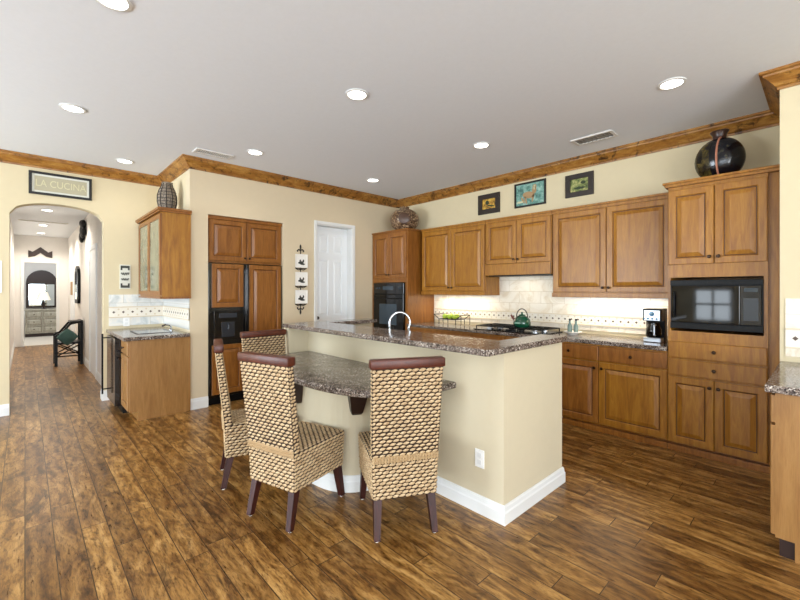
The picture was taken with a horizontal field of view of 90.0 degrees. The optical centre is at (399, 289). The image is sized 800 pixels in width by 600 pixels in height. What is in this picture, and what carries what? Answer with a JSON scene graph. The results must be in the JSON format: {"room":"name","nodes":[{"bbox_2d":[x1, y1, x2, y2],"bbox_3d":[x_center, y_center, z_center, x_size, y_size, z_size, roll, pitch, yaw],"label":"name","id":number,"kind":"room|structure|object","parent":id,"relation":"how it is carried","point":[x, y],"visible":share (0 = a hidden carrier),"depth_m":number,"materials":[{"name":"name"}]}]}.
{"room":"kitchen","nodes":[
{"label":"kitchen","id":0,"kind":"room"},
{"bbox_2d":[10,217,13,357],"bbox_3d":[-7.132,0.020,7.227,0.120,2.800,7.300,0,0,-43],"label":"wall","id":1,"kind":"structure","parent":0,"point":[11,227],"depth_m":8.12,"materials":[{"name":"beige paint"}]},
{"bbox_2d":[10,343,14,371],"bbox_3d":[-7.082,1.355,7.274,0.016,0.130,7.300,0,0,-43],"label":"baseboard","id":2,"kind":"structure","parent":1,"relation":"attached to","point":[12,354],"depth_m":8.07,"materials":[{"name":"white paint"}]},
{"bbox_2d":[24,262,55,334],"bbox_3d":[-10.271,0.020,11.686,3.600,2.800,3.300,0,0,-43],"label":"wall","id":3,"kind":"structure","parent":0,"point":[29,268],"depth_m":12.61,"materials":[{"name":"white paint"}]},
{"bbox_2d":[26,270,55,307],"bbox_3d":[-11.380,-0.035,12.709,0.740,1.190,0.070,0,0,-43],"label":"arched mirror","id":4,"kind":"object","parent":3,"relation":"attached to","point":[38,281],"visible":0.88,"depth_m":12.66,"materials":[{"name":"black mirror"}]},
{"bbox_2d":[14,234,67,346],"bbox_3d":[-9.115,0.020,10.453,3.400,2.800,0.120,0,0,-43],"label":"wall","id":5,"kind":"structure","parent":0,"point":[58,246],"depth_m":10.25,"materials":[{"name":"beige paint"}]},
{"bbox_2d":[21,260,58,346],"bbox_3d":[-9.220,0.330,10.259,0.740,2.180,0.020,0,0,-43],"label":"door frame","id":6,"kind":"structure","parent":5,"relation":"in","point":[22,261],"depth_m":10.12,"materials":[{"name":"white paint"}]},
{"bbox_2d":[28,247,51,257],"bbox_3d":[-9.216,-0.965,10.254,0.460,0.270,0.028,0,0,-43],"label":"ornament","id":7,"kind":"object","parent":5,"relation":"attached to","point":[39,250],"visible":1,"depth_m":10.23,"materials":[{"name":"black wood"}]},
{"bbox_2d":[10,205,88,237],"bbox_3d":[-6.705,-1.430,7.627,1.350,0.100,7.300,0,0,-43],"label":"ceiling","id":8,"kind":"structure","parent":0,"point":[71,216],"depth_m":7.94,"materials":[{"name":"paint"}]},
{"bbox_2d":[18,219,67,224],"bbox_3d":[-7.182,-1.374,8.070,0.750,0.012,0.120,0,0,-43],"label":"ceiling vent","id":9,"kind":"object","parent":8,"relation":"in","point":[18,219],"visible":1,"depth_m":8.02,"materials":[{"name":"white"}]},
{"bbox_2d":[0,162,163,413],"bbox_3d":[-5.646,-0.070,3.514,6.570,2.980,0.150,0,0,-43],"label":"wall","id":10,"kind":"structure","parent":0,"point":[117,204],"depth_m":5.14,"materials":[{"name":"beige paint"}]},
{"bbox_2d":[0,261,1,292],"bbox_3d":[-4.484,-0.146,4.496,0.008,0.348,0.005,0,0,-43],"label":"light switch","id":11,"kind":"object","parent":10,"relation":"attached to","point":[0,261],"visible":1,"depth_m":4.49,"materials":[{"name":"white plastic"}]},
{"bbox_2d":[0,404,8,416],"bbox_3d":[-6.026,1.355,3.043,4.370,0.130,0.016,0,0,-43],"label":"baseboard","id":12,"kind":"structure","parent":10,"relation":"attached to","point":[4,409],"depth_m":4.51,"materials":[{"name":"white paint"}]},
{"bbox_2d":[29,170,91,200],"bbox_3d":[-4.100,-1.260,4.845,0.585,0.270,0.021,0,0,-43],"label":"framed sign","id":13,"kind":"object","parent":10,"relation":"attached to","point":[41,183],"visible":1,"depth_m":4.83,"materials":[{"name":"black"}]},
{"bbox_2d":[34,175,86,195],"bbox_3d":[-4.102,-1.260,4.847,0.485,0.170,0.002,0,0,-43],"label":"print","id":14,"kind":"object","parent":13,"relation":"attached to","point":[48,184],"depth_m":4.84,"materials":[{"name":"beige paper"}]},
{"bbox_2d":[120,264,130,288],"bbox_3d":[-3.632,-0.175,5.285,0.120,0.320,0.018,0,0,-43],"label":"wall plaque","id":15,"kind":"object","parent":10,"relation":"attached to","point":[125,270],"visible":1,"depth_m":5.29,"materials":[{"name":"white"}]},
{"bbox_2d":[123,317,129,325],"bbox_3d":[-3.619,0.420,5.293,0.070,0.115,0.008,0,0,-43],"label":"wall outlet","id":16,"kind":"object","parent":10,"relation":"attached to","point":[126,320],"visible":1,"depth_m":5.29,"materials":[{"name":"white plastic"}]},
{"bbox_2d":[109,294,162,325],"bbox_3d":[-3.533,0.265,5.377,0.620,0.410,0.022,0,0,-43],"label":"backsplash","id":17,"kind":"structure","parent":10,"relation":"attached to","point":[141,311],"depth_m":5.36,"materials":[{"name":"tile"}]},
{"bbox_2d":[68,213,101,374],"bbox_3d":[-6.285,0.020,8.020,0.120,2.800,7.300,0,0,-43],"label":"wall","id":18,"kind":"structure","parent":0,"point":[77,250],"depth_m":7.49,"materials":[{"name":"beige paint"}]},
{"bbox_2d":[70,282,72,294],"bbox_3d":[-7.995,-0.040,9.741,0.019,0.320,0.450,0,0,-43],"label":"picture","id":19,"kind":"object","parent":18,"relation":"attached to","point":[71,284],"visible":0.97,"depth_m":9.67,"materials":[{"name":"brown"}]},
{"bbox_2d":[75,266,80,303],"bbox_3d":[-6.862,-0.115,8.508,0.053,0.790,0.700,0,0,-43],"label":"mirror","id":20,"kind":"object","parent":18,"relation":"attached to","point":[77,269],"visible":1,"depth_m":8.27,"materials":[{"name":"black mirror"}]},
{"bbox_2d":[74,347,88,369],"bbox_3d":[-6.496,1.355,8.145,0.016,0.130,3.010,0,0,-43],"label":"baseboard","id":21,"kind":"structure","parent":18,"relation":"attached to","point":[85,361],"depth_m":7.47,"materials":[{"name":"white paint"}]},
{"bbox_2d":[79,220,86,242],"bbox_3d":[-6.018,-1.121,7.582,0.088,0.430,0.526,0,0,-43],"label":"carving","id":22,"kind":"object","parent":18,"relation":"attached to","point":[82,223],"visible":1,"depth_m":7.44,"materials":[{"name":"black"}]},
{"bbox_2d":[70,243,96,378],"bbox_3d":[-6.497,0.335,8.144,0.020,2.170,4.870,0,0,-43],"label":"door","id":23,"kind":"structure","parent":18,"relation":"in","point":[92,249],"depth_m":6.86,"materials":[{"name":"white"}]},
{"bbox_2d":[96,371,108,400],"bbox_3d":[-4.313,1.355,5.740,0.121,0.130,1.606,0,0,-43],"label":"baseboard","id":24,"kind":"structure","parent":18,"relation":"attached to","point":[103,397],"depth_m":5.16,"materials":[{"name":"white paint"}]},
{"bbox_2d":[164,172,185,331],"bbox_3d":[-2.893,-0.070,5.272,0.150,2.980,1.050,0,0,-43],"label":"wall","id":25,"kind":"structure","parent":0,"point":[179,184],"depth_m":5.01,"materials":[{"name":"beige paint"}]},
{"bbox_2d":[135,206,191,298],"bbox_3d":[-2.972,-0.412,4.989,0.348,1.025,1.245,0,0,-43],"label":"upper cabinet","id":26,"kind":"object","parent":25,"relation":"attached to","point":[164,232],"visible":1,"depth_m":4.62,"materials":[{"name":"brown wood"}]},
{"bbox_2d":[157,182,177,207],"bbox_3d":[-2.839,-1.113,4.878,0.226,0.382,0.220,0,0,-43],"label":"wicker vase","id":27,"kind":"object","parent":26,"relation":"on","point":[166,195],"visible":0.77,"depth_m":4.80,"materials":[{"name":"black wicker"}]},
{"bbox_2d":[163,299,189,329],"bbox_3d":[-2.901,0.265,5.155,0.022,0.410,1.190,0,0,-43],"label":"backsplash","id":28,"kind":"structure","parent":25,"relation":"attached to","point":[176,312],"depth_m":5.07,"materials":[{"name":"tile"}]},
{"bbox_2d":[186,169,398,398],"bbox_3d":[-1.524,-0.070,6.282,3.530,2.980,0.950,0,0,-43],"label":"wall","id":29,"kind":"structure","parent":0,"point":[207,193],"depth_m":5.56,"materials":[{"name":"beige paint"}]},
{"bbox_2d":[190,396,207,409],"bbox_3d":[-2.406,1.355,4.793,0.205,0.130,0.016,0,0,-43],"label":"baseboard","id":30,"kind":"structure","parent":29,"relation":"attached to","point":[201,402],"depth_m":4.79,"materials":[{"name":"white paint"}]},
{"bbox_2d":[295,244,306,314],"bbox_3d":[-1.415,-0.150,5.706,0.182,1.000,0.033,0,0,-43],"label":"plate rack","id":31,"kind":"object","parent":29,"relation":"attached to","point":[300,249],"visible":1,"depth_m":5.71,"materials":[{"name":"black metal"}]},
{"bbox_2d":[295,272,307,285],"bbox_3d":[-1.403,-0.159,5.693,0.196,0.193,0.014,0,0,-43],"label":"decorative plate","id":32,"kind":"object","parent":31,"relation":"attached to","point":[301,278],"visible":1,"depth_m":5.69,"materials":[{"name":"white ceramic"}]},
{"bbox_2d":[295,254,307,267],"bbox_3d":[-1.403,-0.413,5.693,0.196,0.193,0.014,0,0,-43],"label":"decorative plate","id":33,"kind":"object","parent":31,"relation":"attached to","point":[301,260],"visible":1,"depth_m":5.69,"materials":[{"name":"white ceramic"}]},
{"bbox_2d":[295,290,307,303],"bbox_3d":[-1.403,0.097,5.693,0.196,0.193,0.014,0,0,-43],"label":"decorative plate","id":34,"kind":"object","parent":31,"relation":"in","point":[301,296],"visible":1,"depth_m":5.69,"materials":[{"name":"white ceramic"}]},
{"bbox_2d":[314,220,354,320],"bbox_3d":[-1.040,0.198,6.175,0.740,2.445,0.168,0,0,-43],"label":"door frame","id":35,"kind":"structure","parent":29,"relation":"in","point":[350,229],"depth_m":6.34,"materials":[{"name":"white paint"}]},
{"bbox_2d":[317,226,346,320],"bbox_3d":[-1.072,0.222,6.210,0.622,2.376,0.112,0,0,-43],"label":"door","id":36,"kind":"structure","parent":35,"relation":"attached to","point":[331,242],"depth_m":6.23,"materials":[{"name":"white wood"}]},
{"bbox_2d":[0,0,799,198],"bbox_3d":[-0.440,-1.610,0.616,10.200,0.100,11.500,0,0,-43],"label":"ceiling","id":37,"kind":"structure","parent":0,"point":[156,82],"depth_m":2.95,"materials":[{"name":"paint"}]},
{"bbox_2d":[59,103,86,112],"bbox_3d":[-2.804,-1.555,3.430,0.184,0.010,0.184,0,0,-43],"label":"recessed light","id":38,"kind":"object","parent":37,"relation":"in","point":[73,108],"visible":1,"depth_m":3.42,"materials":[{"name":"white paint"}]},
{"bbox_2d":[95,0,132,11],"bbox_3d":[-1.544,-1.555,2.144,0.184,0.010,0.184,0,0,-43],"label":"recessed light","id":39,"kind":"object","parent":37,"relation":"in","point":[116,5],"visible":1,"depth_m":2.18,"materials":[{"name":"white paint"}]},
{"bbox_2d":[116,158,133,163],"bbox_3d":[-3.325,-1.555,4.833,0.184,0.010,0.184,0,0,-43],"label":"recessed light","id":40,"kind":"object","parent":37,"relation":"in","point":[126,161],"visible":1,"depth_m":4.83,"materials":[{"name":"white paint"}]},
{"bbox_2d":[192,147,233,159],"bbox_3d":[-2.131,-1.554,4.568,0.400,0.012,0.170,0,0,-43],"label":"ceiling vent","id":41,"kind":"object","parent":37,"relation":"in","point":[197,150],"visible":1,"depth_m":4.56,"materials":[{"name":"white metal"}]},
{"bbox_2d":[247,149,263,154],"bbox_3d":[-1.637,-1.555,4.524,0.184,0.010,0.184,0,0,-43],"label":"recessed light","id":42,"kind":"object","parent":37,"relation":"in","point":[250,151],"visible":1,"depth_m":4.52,"materials":[{"name":"white paint"}]},
{"bbox_2d":[345,89,368,99],"bbox_3d":[-0.343,-1.555,3.188,0.184,0.010,0.184,0,0,-43],"label":"recessed light","id":43,"kind":"object","parent":37,"relation":"in","point":[354,94],"visible":1,"depth_m":3.18,"materials":[{"name":"white paint"}]},
{"bbox_2d":[367,178,378,181],"bbox_3d":[-0.383,-1.555,5.672,0.184,0.010,0.184,0,0,-43],"label":"recessed light","id":44,"kind":"object","parent":37,"relation":"in","point":[369,179],"visible":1,"depth_m":5.67,"materials":[{"name":"white paint"}]},
{"bbox_2d":[473,142,489,148],"bbox_3d":[0.875,-1.555,4.301,0.184,0.010,0.184,0,0,-43],"label":"recessed light","id":45,"kind":"object","parent":37,"relation":"in","point":[479,145],"visible":1,"depth_m":4.29,"materials":[{"name":"white paint"}]},
{"bbox_2d":[570,130,617,145],"bbox_3d":[1.986,-1.554,4.096,0.200,0.012,0.400,0,0,-43],"label":"ceiling vent","id":46,"kind":"object","parent":37,"relation":"in","point":[607,134],"visible":1,"depth_m":4.08,"materials":[{"name":"white metal"}]},
{"bbox_2d":[657,77,686,89],"bbox_3d":[2.050,-1.555,3.018,0.184,0.010,0.184,0,0,-43],"label":"recessed light","id":47,"kind":"object","parent":37,"relation":"in","point":[675,82],"visible":1,"depth_m":3.01,"materials":[{"name":"white paint"}]},
{"bbox_2d":[0,335,799,599],"bbox_3d":[-4.099,1.468,4.519,10.200,0.104,22.200,0,0,-43],"label":"floor","id":48,"kind":"structure","parent":0,"point":[98,501],"depth_m":2.39,"materials":[{"name":"brown wood"}]},
{"bbox_2d":[24,309,55,336],"bbox_3d":[-11.035,1.003,12.341,0.820,0.826,0.500,0,0,-43],"label":"dresser","id":49,"kind":"object","parent":48,"relation":"on","point":[38,322],"visible":0.86,"depth_m":12.15,"materials":[{"name":"grey wood"}]},
{"bbox_2d":[36,292,50,308],"bbox_3d":[-11.013,0.330,12.361,0.340,0.519,0.340,0,0,-43],"label":"table lamp","id":50,"kind":"object","parent":49,"relation":"on","point":[43,296],"visible":0.98,"depth_m":12.29,"materials":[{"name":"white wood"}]},
{"bbox_2d":[53,319,82,366],"bbox_3d":[-6.381,1.000,7.691,0.414,0.840,0.494,0,0,-43],"label":"armchair","id":51,"kind":"object","parent":48,"relation":"on","point":[79,341],"visible":1,"depth_m":7.62,"materials":[{"name":"black"}]},
{"bbox_2d":[56,328,77,345],"bbox_3d":[-6.221,0.880,7.484,0.330,0.330,0.090,0,0,-43],"label":"cushion","id":52,"kind":"object","parent":51,"relation":"on","point":[67,336],"visible":1,"depth_m":7.45,"materials":[{"name":"teal fabric"}]},
{"bbox_2d":[101,334,128,412],"bbox_3d":[-3.225,0.980,4.978,0.733,0.880,0.605,0,0,-43],"label":"wine cooler","id":53,"kind":"object","parent":48,"relation":"on","point":[114,352],"visible":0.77,"depth_m":4.62,"materials":[{"name":"black metal"}]},
{"bbox_2d":[118,337,189,420],"bbox_3d":[-2.841,0.984,4.629,0.648,0.872,0.420,0,0,-43],"label":"bar cabinet","id":54,"kind":"object","parent":48,"relation":"on","point":[155,373],"visible":0.99,"depth_m":4.46,"materials":[{"name":"brown wood"}]},
{"bbox_2d":[106,326,189,341],"bbox_3d":[-3.115,0.526,4.909,0.649,0.040,1.253,0,0,-43],"label":"countertop","id":55,"kind":"structure","parent":54,"relation":"on","point":[124,334],"depth_m":4.62,"materials":[{"name":"stone"}]},
{"bbox_2d":[130,329,171,333],"bbox_3d":[-3.010,0.504,4.841,0.370,0.003,0.420,0,0,-43],"label":"bar sink","id":56,"kind":"object","parent":55,"relation":"in","point":[161,330],"visible":0.99,"depth_m":4.84,"materials":[{"name":"silver metal"}]},
{"bbox_2d":[162,324,172,330],"bbox_3d":[-2.889,0.463,4.967,0.126,0.086,0.044,0,0,-43],"label":"bar faucet","id":57,"kind":"object","parent":55,"relation":"on","point":[170,329],"visible":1,"depth_m":4.97,"materials":[{"name":"silver metal"}]},
{"bbox_2d":[213,338,249,489],"bbox_3d":[-1.136,0.903,3.099,0.560,1.033,0.440,0,0,-25],"label":"dining chair","id":58,"kind":"object","parent":48,"relation":"on","point":[234,425],"visible":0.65,"depth_m":2.85,"materials":[{"name":"brown wicker"}]},
{"bbox_2d":[208,263,281,405],"bbox_3d":[-2.244,0.542,5.489,0.965,1.755,0.822,0,0,-43],"label":"refrigerator","id":59,"kind":"object","parent":48,"relation":"on","point":[241,297],"visible":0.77,"depth_m":5.11,"materials":[{"name":"brown wood"}]},
{"bbox_2d":[208,215,281,265],"bbox_3d":[-2.251,-0.632,5.497,0.977,0.580,0.800,0,0,-43],"label":"upper cabinet","id":60,"kind":"object","parent":59,"relation":"on","point":[230,240],"visible":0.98,"depth_m":5.20,"materials":[{"name":"brown wood"}]},
{"bbox_2d":[240,329,285,354],"bbox_3d":[-1.135,0.903,3.649,0.440,1.033,0.560,0,0,-43],"label":"dining chair","id":61,"kind":"object","parent":48,"relation":"on","point":[261,341],"visible":0.13,"depth_m":3.81,"materials":[{"name":"brown wicker"}]},
{"bbox_2d":[237,351,344,532],"bbox_3d":[-0.686,0.903,2.622,0.440,1.033,0.560,0,0,30],"label":"dining chair","id":62,"kind":"object","parent":48,"relation":"on","point":[288,454],"visible":1,"depth_m":2.43,"materials":[{"name":"brown wicker"}]},
{"bbox_2d":[281,351,455,492],"bbox_3d":[-0.544,1.020,3.143,0.730,0.800,1.920,0,0,-43],"label":"table","id":63,"kind":"object","parent":48,"relation":"on","point":[331,391],"depth_m":2.84,"materials":[{"name":"stone"}]},
{"bbox_2d":[358,356,444,542],"bbox_3d":[-0.021,0.903,2.511,0.440,1.033,0.560,0,0,-15],"label":"dining chair","id":64,"kind":"object","parent":48,"relation":"on","point":[398,456],"visible":1,"depth_m":2.29,"materials":[{"name":"brown wicker"}]},
{"bbox_2d":[372,228,433,329],"bbox_3d":[0.037,0.244,6.502,0.648,2.352,0.855,0,0,-43],"label":"tall cabinet","id":65,"kind":"object","parent":48,"relation":"on","point":[397,254],"visible":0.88,"depth_m":6.19,"materials":[{"name":"brown wood"}]},
{"bbox_2d":[373,283,404,329],"bbox_3d":[-0.013,0.290,6.465,0.576,0.800,0.710,0,0,-43],"label":"oven","id":66,"kind":"object","parent":65,"relation":"in","point":[388,298],"visible":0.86,"depth_m":6.27,"materials":[{"name":"black"}]},
{"bbox_2d":[390,206,418,229],"bbox_3d":[0.074,-1.132,6.457,0.469,0.400,0.469,0,0,-43],"label":"vase","id":67,"kind":"object","parent":65,"relation":"on","point":[404,217],"visible":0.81,"depth_m":6.28,"materials":[{"name":"ceramic"}]},
{"bbox_2d":[284,323,564,525],"bbox_3d":[0.022,0.897,3.490,1.033,1.045,2.418,0,0,-43],"label":"kitchen island","id":68,"kind":"object","parent":48,"relation":"on","point":[507,406],"visible":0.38,"depth_m":2.65,"materials":[{"name":"paint"}]},
{"bbox_2d":[282,318,566,356],"bbox_3d":[0.042,0.354,3.483,1.075,0.038,2.455,0,0,-43],"label":"island countertop","id":69,"kind":"structure","parent":68,"relation":"on","point":[459,344],"depth_m":2.81,"materials":[{"name":"stone"}]},
{"bbox_2d":[475,448,483,468],"bbox_3d":[0.507,1.075,2.552,0.008,0.115,0.070,0,0,-43],"label":"wall outlet","id":70,"kind":"object","parent":68,"relation":"attached to","point":[479,454],"visible":1,"depth_m":2.55,"materials":[{"name":"white plastic"}]},
{"bbox_3d":[0.149,0.527,3.622,0.668,0.038,2.136,0,0,-43],"label":"island countertop","id":71,"kind":"structure","parent":68,"relation":"on","visible":0},
{"bbox_2d":[388,311,410,330],"bbox_3d":[-0.010,0.351,3.654,0.230,0.313,0.059,0,0,-9],"label":"island faucet","id":72,"kind":"object","parent":71,"relation":"on","point":[398,312],"visible":0.8,"depth_m":3.65,"materials":[{"name":"silver metal"}]},
{"bbox_2d":[410,327,469,336],"bbox_3d":[0.713,0.984,5.781,0.648,0.872,1.150,0,0,-43],"label":"base cabinet","id":73,"kind":"object","parent":48,"relation":"on","point":[436,331],"visible":0.02,"depth_m":5.51,"materials":[{"name":"brown wood"}]},
{"bbox_2d":[470,333,518,339],"bbox_3d":[1.450,0.984,4.995,0.648,0.872,0.995,0,0,-43],"label":"base cabinet","id":74,"kind":"object","parent":48,"relation":"on","point":[474,335],"visible":0.02,"depth_m":4.93,"materials":[{"name":"brown wood"}]},
{"bbox_2d":[562,342,668,448],"bbox_3d":[2.196,0.984,4.199,0.648,0.872,1.178,0,0,-43],"label":"base cabinet","id":75,"kind":"object","parent":48,"relation":"on","point":[622,392],"visible":0.84,"depth_m":3.88,"materials":[{"name":"brown wood"}]},
{"bbox_2d":[406,322,667,350],"bbox_3d":[1.460,0.526,4.987,0.623,0.040,3.331,0,0,-43],"label":"countertop","id":76,"kind":"structure","parent":75,"relation":"on","point":[598,339],"depth_m":4.35,"materials":[{"name":"stone"}]},
{"bbox_2d":[434,313,469,325],"bbox_3d":[0.750,0.427,5.809,0.212,0.151,0.510,0,0,-43],"label":"rack","id":77,"kind":"object","parent":76,"relation":"on","point":[447,319],"visible":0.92,"depth_m":5.72,"materials":[{"name":"black metal"}]},
{"bbox_2d":[473,323,562,334],"bbox_3d":[1.448,0.478,4.976,0.480,0.055,0.960,0,0,-43],"label":"gas cooktop","id":78,"kind":"object","parent":76,"relation":"in","point":[536,330],"visible":0.93,"depth_m":4.85,"materials":[{"name":"black metal"}]},
{"bbox_2d":[510,308,530,327],"bbox_3d":[1.482,0.337,4.883,0.219,0.226,0.222,0,0,1],"label":"tea kettle","id":79,"kind":"object","parent":78,"relation":"on","point":[521,320],"visible":1,"depth_m":4.81,"materials":[{"name":"green metal"}]},
{"bbox_2d":[564,330,581,334],"bbox_3d":[1.972,0.488,4.563,0.200,0.035,0.200,0,0,-43],"label":"dish","id":80,"kind":"object","parent":76,"relation":"on","point":[572,332],"visible":0.94,"depth_m":4.51,"materials":[{"name":"white ceramic"}]},
{"bbox_2d":[567,318,571,331],"bbox_3d":[1.948,0.408,4.589,0.052,0.163,0.052,0,0,-43],"label":"oil bottle","id":81,"kind":"object","parent":80,"relation":"on","point":[569,326],"visible":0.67,"depth_m":4.57,"materials":[{"name":"green glass"}]},
{"bbox_2d":[573,319,577,331],"bbox_3d":[1.996,0.408,4.538,0.052,0.163,0.052,0,0,-43],"label":"oil bottle","id":82,"kind":"object","parent":80,"relation":"on","point":[575,327],"visible":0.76,"depth_m":4.53,"materials":[{"name":"green glass"}]},
{"bbox_2d":[643,308,666,342],"bbox_3d":[2.489,0.343,3.917,0.251,0.324,0.160,0,0,-43],"label":"coffee maker","id":83,"kind":"object","parent":76,"relation":"on","point":[655,318],"visible":1,"depth_m":3.87,"materials":[{"name":"black plastic"}]},
{"bbox_2d":[662,164,779,473],"bbox_3d":[2.841,0.234,3.511,0.648,2.372,0.773,0,0,-43],"label":"tall cabinet","id":84,"kind":"object","parent":48,"relation":"on","point":[725,226],"visible":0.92,"depth_m":3.28,"materials":[{"name":"brown wood"}]},
{"bbox_2d":[670,279,763,332],"bbox_3d":[2.766,0.125,3.474,0.512,0.420,0.614,0,0,-43],"label":"microwave oven","id":85,"kind":"object","parent":84,"relation":"in","point":[737,305],"visible":1,"depth_m":3.30,"materials":[{"name":"black"}]},
{"bbox_2d":[694,129,745,176],"bbox_3d":[2.810,-1.175,3.519,0.262,0.445,0.356,0,0,-43],"label":"round vase","id":86,"kind":"object","parent":84,"relation":"on","point":[723,154],"visible":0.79,"depth_m":3.44,"materials":[{"name":"black ceramic"}]},
{"bbox_2d":[770,393,799,563],"bbox_3d":[2.648,0.984,2.200,1.023,0.872,0.828,0,0,-43],"label":"base cabinet","id":87,"kind":"object","parent":48,"relation":"on","point":[784,409],"visible":0.85,"depth_m":2.11,"materials":[{"name":"brown wood"}]},
{"bbox_2d":[765,361,799,396],"bbox_3d":[2.638,0.526,2.177,1.048,0.040,0.888,0,0,-43],"label":"countertop","id":88,"kind":"structure","parent":87,"relation":"on","point":[785,379],"depth_m":2.24,"materials":[{"name":"stone"}]},
{"bbox_2d":[399,125,779,339],"bbox_3d":[1.724,-0.070,5.289,0.150,2.980,4.940,0,0,-43],"label":"wall","id":89,"kind":"structure","parent":0,"point":[643,175],"depth_m":4.47,"materials":[{"name":"beige paint"}]},
{"bbox_2d":[0,61,799,207],"bbox_3d":[-0.322,-1.498,3.710,13.752,0.125,6.673,0,0,9],"label":"crown molding","id":90,"kind":"structure","parent":89,"relation":"attached to","point":[774,80],"depth_m":4.80,"materials":[{"name":"brown wood"}]},
{"bbox_2d":[421,220,499,294],"bbox_3d":[0.844,-0.427,5.832,0.388,0.995,1.165,0,0,-43],"label":"upper cabinet","id":91,"kind":"object","parent":89,"relation":"attached to","point":[453,256],"visible":0.94,"depth_m":5.63,"materials":[{"name":"brown wood"}]},
{"bbox_2d":[478,192,499,214],"bbox_3d":[1.257,-1.220,5.661,0.021,0.280,0.360,0,0,-43],"label":"framed picture","id":92,"kind":"object","parent":89,"relation":"attached to","point":[487,203],"visible":1,"depth_m":5.65,"materials":[{"name":"black"}]},
{"bbox_2d":[485,210,552,276],"bbox_3d":[1.558,-0.551,5.069,0.388,0.747,0.915,0,0,-43],"label":"upper cabinet","id":93,"kind":"object","parent":89,"relation":"attached to","point":[517,245],"visible":0.9,"depth_m":4.92,"materials":[{"name":"brown wood"}]},
{"bbox_2d":[514,178,545,208],"bbox_3d":[1.688,-1.250,5.201,0.021,0.320,0.440,0,0,-43],"label":"framed picture","id":94,"kind":"object","parent":89,"relation":"attached to","point":[531,193],"visible":1,"depth_m":5.20,"materials":[{"name":"black"}]},
{"bbox_2d":[434,276,667,335],"bbox_3d":[1.688,0.135,5.201,0.022,0.670,3.340,0,0,-43],"label":"backsplash","id":95,"kind":"structure","parent":89,"relation":"attached to","point":[533,294],"depth_m":5.04,"materials":[{"name":"beige tile"}]},
{"bbox_2d":[565,170,593,198],"bbox_3d":[2.122,-1.245,4.738,0.021,0.270,0.330,0,0,-43],"label":"framed picture","id":96,"kind":"object","parent":89,"relation":"attached to","point":[580,184],"visible":1,"depth_m":4.73,"materials":[{"name":"black"}]},
{"bbox_2d":[552,192,667,297],"bbox_3d":[2.277,-0.422,4.302,0.388,1.005,1.178,0,0,-43],"label":"upper cabinet","id":97,"kind":"object","parent":89,"relation":"attached to","point":[615,248],"visible":0.88,"depth_m":4.15,"materials":[{"name":"brown wood"}]},
{"bbox_2d":[780,85,799,362],"bbox_3d":[4.878,-0.070,1.304,1.000,2.980,5.230,0,0,-43],"label":"wall","id":98,"kind":"structure","parent":0,"point":[789,97],"depth_m":2.84,"materials":[{"name":"beige paint"}]},
{"bbox_2d":[785,298,799,356],"bbox_3d":[3.113,0.265,2.439,0.022,0.410,1.100,0,0,-43],"label":"backsplash","id":99,"kind":"structure","parent":98,"relation":"attached to","point":[792,306],"depth_m":2.81,"materials":[{"name":"beige tile"}]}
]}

